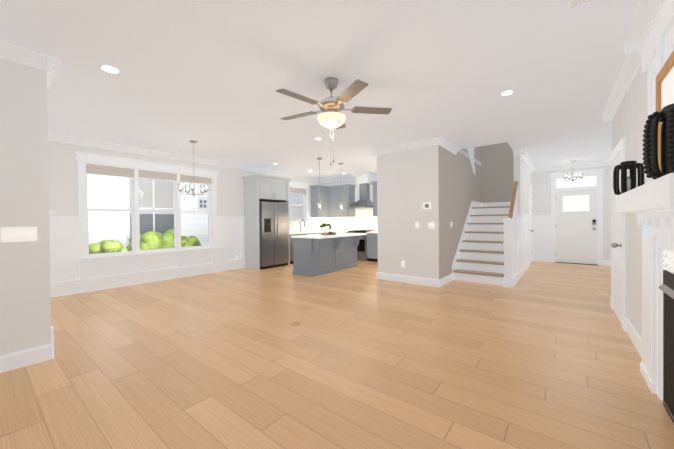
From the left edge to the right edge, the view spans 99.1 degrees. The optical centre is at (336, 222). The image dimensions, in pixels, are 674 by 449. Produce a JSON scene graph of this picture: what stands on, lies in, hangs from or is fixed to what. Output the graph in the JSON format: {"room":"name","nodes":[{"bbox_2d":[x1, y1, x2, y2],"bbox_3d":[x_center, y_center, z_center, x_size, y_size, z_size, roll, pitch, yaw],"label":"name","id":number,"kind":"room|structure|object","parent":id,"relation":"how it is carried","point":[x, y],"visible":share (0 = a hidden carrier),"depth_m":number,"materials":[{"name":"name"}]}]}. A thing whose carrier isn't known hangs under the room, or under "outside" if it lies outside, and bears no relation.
{"room":"living room","nodes":[
{"label":"living room","id":0,"kind":"room"},
{"bbox_2d":[0,58,50,355],"bbox_3d":[-4.582,-0.107,2.788,3.250,2.740,2.160,0,1,38],"label":"wall","id":1,"kind":"structure","parent":0,"point":[25,309],"depth_m":2.51,"materials":[{"name":"grey paint"}]},
{"bbox_2d":[1,227,36,242],"bbox_3d":[-2.743,0.099,2.480,0.018,0.125,0.204,0,1,38],"label":"light switch","id":2,"kind":"object","parent":1,"relation":"attached to","point":[16,234],"visible":1,"depth_m":2.47,"materials":[{"name":"white plastic"}]},
{"bbox_2d":[0,41,43,69],"bbox_3d":[-3.290,-1.426,1.731,0.095,0.108,2.130,0,1,38],"label":"crown molding","id":3,"kind":"structure","parent":1,"relation":"attached to","point":[8,51],"depth_m":2.47,"materials":[{"name":"white wood"}]},
{"bbox_2d":[0,342,53,372],"bbox_3d":[-3.284,1.190,1.794,0.016,0.140,2.176,0,1,38],"label":"baseboard","id":4,"kind":"structure","parent":1,"relation":"attached to","point":[19,359],"depth_m":2.51,"materials":[{"name":"white wood"}]},
{"bbox_2d":[44,54,62,88],"bbox_3d":[-3.742,-1.436,3.541,3.045,0.108,0.095,0,1,38],"label":"crown molding","id":5,"kind":"structure","parent":1,"relation":"attached to","point":[53,66],"depth_m":2.63,"materials":[{"name":"white wood"}]},
{"bbox_2d":[49,210,60,342],"bbox_3d":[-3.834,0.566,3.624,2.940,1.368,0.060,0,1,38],"label":"trim","id":6,"kind":"structure","parent":1,"relation":"attached to","point":[54,221],"depth_m":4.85,"materials":[{"name":"white wood"}]},
{"bbox_2d":[48,140,326,256],"bbox_3d":[-2.713,-0.162,7.642,0.180,2.740,7.780,0,1,38],"label":"wall","id":7,"kind":"structure","parent":0,"point":[63,178],"depth_m":5.50,"materials":[{"name":"grey paint"}]},
{"bbox_2d":[74,151,218,260],"bbox_3d":[-3.825,-0.315,6.135,0.217,1.920,2.670,0,1,38],"label":"window","id":8,"kind":"structure","parent":7,"relation":"in","point":[109,170],"depth_m":5.73,"materials":[{"name":"white"}]},
{"bbox_2d":[61,161,244,295],"bbox_3d":[-3.762,0.049,6.121,0.050,2.360,4.083,0,1,38],"label":"wainscoting","id":9,"kind":"structure","parent":7,"relation":"attached to","point":[70,274],"depth_m":5.75,"materials":[{"name":"white wood"}]},
{"bbox_2d":[138,168,176,252],"bbox_3d":[-3.844,-0.260,6.150,0.170,1.740,0.747,0,1,38],"label":"window","id":10,"kind":"structure","parent":7,"relation":"in","point":[156,175],"depth_m":6.16,"materials":[{"name":"white"}]},
{"bbox_2d":[48,133,327,182],"bbox_3d":[-2.672,-1.477,7.476,0.095,0.108,7.600,0,1,38],"label":"crown molding","id":11,"kind":"structure","parent":7,"relation":"attached to","point":[51,137],"depth_m":6.08,"materials":[{"name":"white wood"}]},
{"bbox_2d":[180,173,211,249],"bbox_3d":[-3.344,-0.269,6.784,0.170,1.740,0.747,0,1,38],"label":"window","id":12,"kind":"structure","parent":7,"relation":"in","point":[185,178],"depth_m":6.82,"materials":[{"name":"white"}]},
{"bbox_2d":[289,181,309,225],"bbox_3d":[-1.306,-0.617,9.347,0.202,1.400,1.030,0,1,38],"label":"window","id":13,"kind":"structure","parent":7,"relation":"in","point":[297,190],"depth_m":9.45,"materials":[{"name":"white"}]},
{"bbox_2d":[289,217,327,231],"bbox_3d":[-1.105,0.046,9.523,0.011,0.468,2.400,0,1,38],"label":"tile backsplash","id":14,"kind":"structure","parent":7,"relation":"attached to","point":[314,223],"depth_m":9.89,"materials":[{"name":"white tile"}]},
{"bbox_2d":[310,185,329,216],"bbox_3d":[-0.569,-0.732,9.885,0.378,1.068,0.570,0,1,38],"label":"upper cabinet","id":15,"kind":"object","parent":7,"relation":"attached to","point":[318,192],"depth_m":9.73,"materials":[{"name":"grey"}]},
{"bbox_2d":[290,232,327,263],"bbox_3d":[-1.015,0.754,9.093,0.648,0.858,1.820,0,1,38],"label":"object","id":16,"kind":"structure","parent":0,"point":[291,250],"depth_m":8.29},
{"bbox_2d":[0,0,639,178],"bbox_3d":[0.359,-2.918,5.150,8.140,2.760,12.450,0,1,38],"label":"ceiling","id":17,"kind":"structure","parent":0,"point":[210,77],"depth_m":2.91,"materials":[{"name":"white paint"}]},
{"bbox_2d":[99,64,120,73],"bbox_3d":[-2.207,-1.495,2.793,0.168,0.005,0.168,0,0,2],"label":"recessed light","id":18,"kind":"object","parent":17,"relation":"in","point":[109,69],"depth_m":2.79,"materials":[{"name":"white"}]},
{"bbox_2d":[168,151,185,154],"bbox_3d":[-3.432,-1.505,6.151,0.160,0.015,0.300,0,1,38],"label":"ceiling vent","id":19,"kind":"object","parent":17,"relation":"in","point":[175,152],"depth_m":6.11,"materials":[{"name":"white metal"}]},
{"bbox_2d":[178,140,208,195],"bbox_3d":[-2.667,-1.003,5.320,0.498,1.019,0.507,0,1,38],"label":"dining chandelier","id":20,"kind":"object","parent":17,"relation":"hanging from","point":[203,187],"visible":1,"depth_m":5.31,"materials":[{"name":"glass"}]},
{"bbox_2d":[317,158,322,208],"bbox_3d":[-0.410,-0.934,6.835,0.122,1.219,0.122,0,1,38],"label":"pendant light","id":21,"kind":"object","parent":17,"relation":"hanging from","point":[319,202],"visible":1,"depth_m":6.83,"materials":[{"name":"silver metal"}]},
{"bbox_2d":[276,77,391,164],"bbox_3d":[-0.089,-1.062,3.058,1.262,0.909,1.255,0,1,38],"label":"ceiling fan","id":22,"kind":"object","parent":17,"relation":"hanging from","point":[331,107],"visible":1,"depth_m":2.99,"materials":[{"name":"brown wood"}]},
{"bbox_2d":[338,163,342,209],"bbox_3d":[0.104,-0.944,7.486,0.122,1.219,0.122,0,1,38],"label":"pendant light","id":23,"kind":"object","parent":17,"relation":"hanging from","point":[340,204],"visible":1,"depth_m":7.46,"materials":[{"name":"silver metal"}]},
{"bbox_2d":[372,137,443,155],"bbox_3d":[1.365,-1.497,5.634,1.395,0.108,0.095,0,1,38],"label":"crown molding","id":24,"kind":"structure","parent":17,"relation":"attached to","point":[440,140],"depth_m":5.60,"materials":[{"name":"white wood"}]},
{"bbox_2d":[500,90,513,95],"bbox_3d":[2.008,-1.535,3.393,0.148,0.005,0.148,0,1,38],"label":"recessed light","id":25,"kind":"object","parent":17,"relation":"in","point":[508,92],"depth_m":3.39,"materials":[{"name":"white"}]},
{"bbox_2d":[563,161,582,180],"bbox_3d":[6.072,-1.334,7.388,0.330,0.539,0.330,-1,1,-30],"label":"chandelier","id":26,"kind":"object","parent":17,"relation":"hanging from","point":[576,177],"visible":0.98,"depth_m":7.37,"materials":[{"name":"white glass"}]},
{"bbox_2d":[567,0,594,9],"bbox_3d":[1.556,-1.514,1.802,0.170,0.015,0.480,0,1,38],"label":"ceiling vent","id":27,"kind":"object","parent":17,"relation":"in","point":[571,4],"depth_m":1.97,"materials":[{"name":"white"}]},
{"bbox_2d":[0,260,673,448],"bbox_3d":[0.394,1.231,5.182,8.140,0.060,12.450,0,1,38],"label":"floor","id":28,"kind":"structure","parent":0,"point":[542,355],"depth_m":2.41,"materials":[{"name":"brown wood"}]},
{"bbox_2d":[242,174,290,269],"bbox_3d":[-1.919,-0.019,7.921,0.682,2.438,1.142,0,1,38],"label":"tall cabinet","id":29,"kind":"object","parent":28,"relation":"on","point":[257,190],"visible":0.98,"depth_m":7.58,"materials":[{"name":"grey wood"}]},
{"bbox_2d":[259,201,288,269],"bbox_3d":[-1.874,0.319,7.920,0.761,1.760,0.915,0,1,38],"label":"refrigerator","id":30,"kind":"object","parent":28,"relation":"on","point":[274,236],"visible":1,"depth_m":7.68,"materials":[{"name":"grey metal"}]},
{"bbox_2d":[290,322,299,325],"bbox_3d":[-0.504,1.220,3.477,0.122,0.004,0.122,0,1,38],"label":"electrical outlet","id":31,"kind":"object","parent":28,"relation":"attached to","point":[295,323],"visible":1,"depth_m":3.47,"materials":[{"name":"brown wood"}]},
{"bbox_2d":[293,235,362,276],"bbox_3d":[-0.137,0.761,7.173,0.856,0.858,1.842,0,1,38],"label":"kitchen island","id":32,"kind":"object","parent":28,"relation":"on","point":[314,257],"visible":0.81,"depth_m":6.71,"materials":[{"name":"grey wood"}]},
{"bbox_2d":[291,233,366,238],"bbox_3d":[-0.142,0.310,7.170,0.900,0.039,1.880,0,1,38],"label":"island countertop","id":33,"kind":"structure","parent":32,"relation":"on","point":[317,236],"depth_m":6.76,"materials":[{"name":"white stone"}]},
{"bbox_3d":[-0.210,0.274,7.166,0.388,0.032,0.388,0,1,38],"label":"wood tray","id":34,"kind":"object","parent":33,"relation":"on","visible":0},
{"bbox_2d":[319,222,329,233],"bbox_3d":[-0.304,0.126,7.134,0.306,0.298,0.294,0,1,38],"label":"plant pot","id":35,"kind":"object","parent":34,"relation":"on","point":[323,224],"visible":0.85,"depth_m":7.07,"materials":[{"name":"white ceramic"}]},
{"bbox_2d":[332,232,377,261],"bbox_3d":[0.884,0.737,9.106,3.615,0.858,0.648,0,1,38],"label":"base cabinet","id":36,"kind":"object","parent":28,"relation":"on","point":[372,250],"visible":0.17,"depth_m":8.62,"materials":[{"name":"grey"}]},
{"bbox_2d":[290,230,336,234],"bbox_3d":[-0.844,0.297,9.334,0.626,0.040,2.424,0,1,38],"label":"countertop","id":37,"kind":"structure","parent":36,"relation":"on","point":[305,232],"depth_m":8.88,"materials":[{"name":"white stone"}]},
{"bbox_2d":[346,230,373,260],"bbox_3d":[0.762,0.699,9.178,0.765,0.935,0.686,0,1,38],"label":"range","id":38,"kind":"object","parent":28,"relation":"on","point":[362,251],"visible":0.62,"depth_m":8.83,"materials":[{"name":"silver metal"}]},
{"bbox_2d":[378,272,440,286],"bbox_3d":[1.393,1.119,5.702,1.286,0.140,0.016,0,1,38],"label":"baseboard","id":39,"kind":"structure","parent":28,"relation":"on","point":[384,276],"depth_m":5.65,"materials":[{"name":"white wood"}]},
{"bbox_2d":[441,274,451,285],"bbox_3d":[2.159,1.113,5.649,0.016,0.140,0.810,0,1,38],"label":"baseboard","id":40,"kind":"structure","parent":28,"relation":"on","point":[445,280],"depth_m":5.61,"materials":[{"name":"white wood"}]},
{"bbox_2d":[452,201,510,285],"bbox_3d":[3.584,0.306,6.710,0.924,1.712,2.778,0,1,38],"label":"staircase","id":41,"kind":"structure","parent":28,"relation":"on","point":[479,256],"depth_m":6.21,"materials":[{"name":"white wood"}]},
{"bbox_2d":[502,192,516,287],"bbox_3d":[3.491,0.193,5.715,0.174,1.955,1.227,0,1,38],"label":"newel post","id":42,"kind":"object","parent":41,"relation":"attached to","point":[509,229],"visible":0.85,"depth_m":5.26,"materials":[{"name":"white wood"}]},
{"bbox_2d":[508,181,517,218],"bbox_3d":[3.558,-0.411,5.801,0.060,0.958,1.122,0,1,38],"label":"stair handrail","id":43,"kind":"object","parent":42,"relation":"attached to","point":[511,210],"visible":0.82,"depth_m":5.79,"materials":[{"name":"brown wood"}]},
{"bbox_2d":[327,177,376,230],"bbox_3d":[1.147,-0.209,9.438,3.660,2.740,0.180,0,1,38],"label":"wall","id":44,"kind":"structure","parent":0,"point":[353,182],"depth_m":9.98,"materials":[{"name":"grey paint"}]},
{"bbox_2d":[330,185,353,216],"bbox_3d":[0.133,-0.737,9.849,0.900,1.068,0.378,0,1,38],"label":"upper cabinet","id":45,"kind":"object","parent":44,"relation":"attached to","point":[331,198],"depth_m":9.66,"materials":[{"name":"grey"}]},
{"bbox_2d":[327,184,376,230],"bbox_3d":[1.075,-0.503,9.365,3.632,1.530,0.011,0,1,38],"label":"tile backsplash","id":46,"kind":"structure","parent":44,"relation":"attached to","point":[364,219],"depth_m":9.65,"materials":[{"name":"white tile"}]},
{"bbox_2d":[328,173,376,182],"bbox_3d":[1.098,-1.523,9.283,3.540,0.108,0.095,0,1,38],"label":"crown molding","id":47,"kind":"structure","parent":44,"relation":"attached to","point":[374,175],"depth_m":9.93,"materials":[{"name":"white"}]},
{"bbox_2d":[347,183,372,207],"bbox_3d":[0.796,-0.882,9.221,0.780,0.785,0.540,0,1,38],"label":"range hood","id":48,"kind":"object","parent":44,"relation":"attached to","point":[364,201],"visible":0.92,"depth_m":9.22,"materials":[{"name":"silver metal"}]},
{"bbox_2d":[352,173,372,183],"bbox_3d":[0.855,-1.425,9.297,0.630,0.300,0.375,0,1,38],"label":"trim","id":49,"kind":"structure","parent":48,"relation":"on","point":[361,178],"depth_m":9.20,"materials":[{"name":"white paint"}]},
{"bbox_2d":[370,181,376,215],"bbox_3d":[1.428,-0.741,8.859,0.560,1.068,0.330,0,1,38],"label":"upper cabinet","id":50,"kind":"object","parent":44,"relation":"attached to","point":[374,184],"depth_m":8.85,"materials":[{"name":"grey wood"}]},
{"bbox_2d":[377,145,438,279],"bbox_3d":[2.204,-0.197,6.772,1.300,2.740,2.700,0,1,38],"label":"wall block","id":51,"kind":"object","parent":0,"point":[407,184],"visible":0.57,"depth_m":5.67,"materials":[{"name":"grey paint"}]},
{"bbox_2d":[423,203,430,208],"bbox_3d":[1.701,-0.324,5.432,0.150,0.120,0.023,0,1,38],"label":"thermostat","id":52,"kind":"object","parent":51,"relation":"attached to","point":[426,205],"visible":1,"depth_m":5.42,"materials":[{"name":"white plastic"}]},
{"bbox_2d":[428,222,434,228],"bbox_3d":[1.771,0.045,5.385,0.118,0.115,0.018,0,1,38],"label":"switch plate","id":53,"kind":"object","parent":51,"relation":"attached to","point":[431,224],"visible":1,"depth_m":5.39,"materials":[{"name":"white plastic"}]},
{"bbox_2d":[438,145,481,279],"bbox_3d":[2.977,-0.203,6.699,0.006,2.740,3.538,0,1,38],"label":"wall block","id":54,"kind":"object","parent":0,"point":[460,186],"visible":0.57,"depth_m":5.96,"materials":[{"name":"grey paint"}]},
{"bbox_2d":[460,146,480,164],"bbox_3d":[3.276,-2.910,7.244,0.190,2.660,2.650,0,1,38],"label":"wall","id":55,"kind":"structure","parent":0,"point":[477,153],"depth_m":7.73,"materials":[{"name":"grey paint"}]},
{"bbox_2d":[436,139,459,154],"bbox_3d":[2.249,-1.505,5.706,0.095,0.108,1.070,0,1,38],"label":"crown molding","id":56,"kind":"structure","parent":55,"relation":"attached to","point":[447,145],"depth_m":5.69,"materials":[{"name":"white wood"}]},
{"bbox_2d":[467,147,474,174],"bbox_3d":[3.043,-2.729,6.768,0.030,2.990,1.590,0,1,38],"label":"trim","id":57,"kind":"structure","parent":55,"relation":"attached to","point":[471,153],"depth_m":7.19,"materials":[{"name":"white wood"}]},
{"bbox_2d":[481,142,513,202],"bbox_3d":[4.497,-1.555,7.861,0.960,5.400,0.200,0,1,38],"label":"wall","id":58,"kind":"structure","parent":0,"point":[497,170],"depth_m":7.83,"materials":[{"name":"grey paint"}]},
{"bbox_2d":[514,155,531,213],"bbox_3d":[4.840,-0.224,7.420,0.120,2.740,3.000,0,1,38],"label":"wall","id":59,"kind":"structure","parent":0,"point":[522,174],"depth_m":6.56,"materials":[{"name":"grey paint"}]},
{"bbox_2d":[513,217,520,285],"bbox_3d":[3.560,0.528,5.803,0.154,1.282,1.136,0,1,38],"label":"trim","id":60,"kind":"structure","parent":59,"relation":"attached to","point":[516,263],"depth_m":5.84,"materials":[{"name":"white wood"}]},
{"bbox_2d":[516,148,535,171],"bbox_3d":[4.880,-1.540,7.309,0.105,0.108,3.095,0,1,38],"label":"crown molding","id":61,"kind":"structure","parent":59,"relation":"attached to","point":[522,152],"depth_m":6.80,"materials":[{"name":"white wood"}]},
{"bbox_2d":[528,184,532,263],"bbox_3d":[5.444,0.053,8.005,0.102,2.165,1.020,0,1,38],"label":"closet door","id":62,"kind":"structure","parent":59,"relation":"in","point":[530,188],"depth_m":7.97,"materials":[{"name":"white wood"}]},
{"bbox_2d":[517,214,550,276],"bbox_3d":[5.019,0.465,7.278,0.575,1.360,3.014,0,1,38],"label":"trim","id":63,"kind":"structure","parent":59,"relation":"attached to","point":[541,239],"depth_m":8.33,"materials":[{"name":"white wood"}]},
{"bbox_2d":[532,165,609,260],"bbox_3d":[6.491,-0.244,8.143,1.820,2.740,0.180,0,1,38],"label":"wall","id":64,"kind":"structure","parent":0,"point":[541,194],"depth_m":8.28,"materials":[{"name":"grey paint"}]},
{"bbox_2d":[536,161,603,171],"bbox_3d":[6.438,-1.559,7.990,1.470,0.108,0.095,0,1,38],"label":"crown molding","id":65,"kind":"structure","parent":64,"relation":"attached to","point":[594,164],"depth_m":7.95,"materials":[{"name":"white wood"}]},
{"bbox_2d":[555,189,597,263],"bbox_3d":[6.623,0.109,7.962,0.902,2.018,0.140,0,1,38],"label":"entry door","id":66,"kind":"structure","parent":64,"relation":"in","point":[576,236],"depth_m":7.97,"materials":[{"name":"white paint"}]},
{"bbox_2d":[549,168,604,265],"bbox_3d":[6.641,-0.154,7.984,1.190,2.560,0.206,0,1,38],"label":"door frame","id":67,"kind":"structure","parent":64,"relation":"attached to","point":[598,173],"depth_m":7.81,"materials":[{"name":"white wood"}]},
{"bbox_2d":[610,165,610,260],"bbox_3d":[5.823,-0.219,5.678,0.180,2.740,4.880,0,1,38],"label":"wall","id":68,"kind":"structure","parent":0,"point":[610,212],"depth_m":7.50,"materials":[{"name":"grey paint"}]},
{"bbox_2d":[612,67,647,338],"bbox_3d":[1.872,-0.148,1.006,0.605,2.740,7.350,0,1,38],"label":"wall","id":69,"kind":"structure","parent":0,"point":[637,104],"depth_m":2.90,"materials":[{"name":"grey paint"}]},
{"bbox_2d":[604,155,610,165],"bbox_3d":[5.648,-1.534,5.682,0.095,0.108,4.700,0,1,38],"label":"crown molding","id":70,"kind":"structure","parent":69,"relation":"attached to","point":[608,162],"depth_m":7.39,"materials":[{"name":"white wood"}]},
{"bbox_2d":[611,137,625,329],"bbox_3d":[3.471,0.117,3.608,0.101,2.140,1.010,0,1,38],"label":"closet door","id":71,"kind":"structure","parent":69,"relation":"in","point":[618,277],"depth_m":3.53,"materials":[{"name":"white wood"}]},
{"bbox_2d":[624,318,641,357],"bbox_3d":[2.891,1.129,2.785,0.031,0.140,1.055,0,1,38],"label":"baseboard","id":72,"kind":"structure","parent":69,"relation":"attached to","point":[634,336],"depth_m":2.84,"materials":[{"name":"white wood"}]},
{"bbox_2d":[602,0,673,121],"bbox_3d":[1.608,-1.368,1.256,0.145,0.300,7.445,0,1,38],"label":"crown molding","id":73,"kind":"structure","parent":69,"relation":"attached to","point":[652,24],"depth_m":2.22,"materials":[{"name":"white wood"}]},
{"bbox_2d":[615,173,673,212],"bbox_3d":[1.833,-0.137,1.622,0.226,0.132,1.470,0,1,38],"label":"shelf","id":74,"kind":"object","parent":69,"relation":"attached to","point":[656,195],"visible":0.9,"depth_m":1.40,"materials":[{"name":"white wood"}]},
{"bbox_2d":[613,161,644,194],"bbox_3d":[2.162,-0.332,2.131,0.168,0.245,0.168,0,1,38],"label":"lantern","id":75,"kind":"object","parent":74,"relation":"on","point":[628,183],"visible":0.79,"depth_m":2.10,"materials":[{"name":"black metal"}]},
{"bbox_2d":[643,103,673,178],"bbox_3d":[1.466,-0.349,1.215,0.240,0.306,0.240,0,1,38],"label":"lantern","id":76,"kind":"object","parent":74,"relation":"on","point":[665,115],"visible":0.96,"depth_m":1.24,"materials":[{"name":"black"}]},
{"bbox_2d":[657,39,663,74],"bbox_3d":[1.960,-0.805,1.647,0.020,1.200,0.880,0,1,38],"label":"wall trim","id":77,"kind":"structure","parent":74,"relation":"on","point":[660,55],"depth_m":1.93,"materials":[{"name":"white wood"}]},
{"bbox_2d":[656,50,673,170],"bbox_3d":[1.958,-0.585,1.683,0.025,0.760,0.570,0,1,38],"label":"picture frame","id":78,"kind":"object","parent":74,"relation":"on","point":[664,86],"visible":0.44,"depth_m":1.78,"materials":[{"name":"brown wood"}]},
{"bbox_2d":[636,24,673,399],"bbox_3d":[1.901,-0.098,1.583,0.091,2.630,1.908,0,1,38],"label":"fireplace","id":79,"kind":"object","parent":69,"relation":"attached to","point":[657,233],"depth_m":2.04,"materials":[{"name":"white paint"}]},
{"bbox_2d":[663,249,673,273],"bbox_3d":[1.932,0.697,1.576,0.018,1.040,0.960,0,1,38],"label":"mosaic","id":80,"kind":"object","parent":69,"relation":"attached to","point":[668,260],"visible":0.21,"depth_m":1.85},
{"bbox_2d":[658,270,673,423],"bbox_3d":[1.915,0.767,1.590,0.037,0.900,0.840,0,1,38],"label":"gas fireplace insert","id":81,"kind":"object","parent":80,"relation":"attached to","point":[666,287],"visible":0.97,"depth_m":1.80,"materials":[{"name":"black metal"}]},
{"label":"outside","id":82,"kind":"structure","parent":0,"visible":0},
{"bbox_2d":[556,176,595,211],"bbox_3d":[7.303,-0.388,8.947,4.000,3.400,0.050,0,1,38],"label":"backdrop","id":83,"kind":"structure","parent":82,"point":[570,183],"depth_m":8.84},
{"bbox_3d":[-3.347,2.149,9.512,3.100,0.100,19.000,0,1,38],"label":"ground","id":84,"kind":"structure","parent":82,"visible":0},
{"bbox_2d":[89,239,127,253],"bbox_3d":[-5.302,1.263,6.634,0.639,1.771,0.773,0,1,38],"label":"bush","id":85,"kind":"object","parent":84,"relation":"on","point":[104,246],"depth_m":6.45,"materials":[{"name":"green plant"}]},
{"bbox_2d":[126,232,143,250],"bbox_3d":[-5.478,1.192,8.057,0.602,1.897,0.821,0,1,38],"label":"bush","id":86,"kind":"object","parent":84,"relation":"on","point":[129,247],"depth_m":7.84,"materials":[{"name":"green plant"}]},
{"bbox_2d":[131,229,173,250],"bbox_3d":[-4.895,1.149,7.853,0.866,1.971,1.210,0,1,38],"label":"bush","id":87,"kind":"object","parent":84,"relation":"on","point":[153,236],"depth_m":7.49,"materials":[{"name":"green plant"}]},
{"bbox_2d":[181,236,200,246],"bbox_3d":[-4.377,1.254,8.472,0.608,1.770,0.831,0,1,38],"label":"bush","id":88,"kind":"object","parent":84,"relation":"on","point":[195,241],"depth_m":8.31,"materials":[{"name":"green plant"}]},
{"bbox_2d":[87,174,301,247],"bbox_3d":[-4.443,-1.998,10.315,0.800,9.600,19.000,0,1,38],"label":"window","id":89,"kind":"structure","parent":84,"relation":"on","point":[164,198],"depth_m":8.77,"materials":[{"name":"glass"}]}
]}

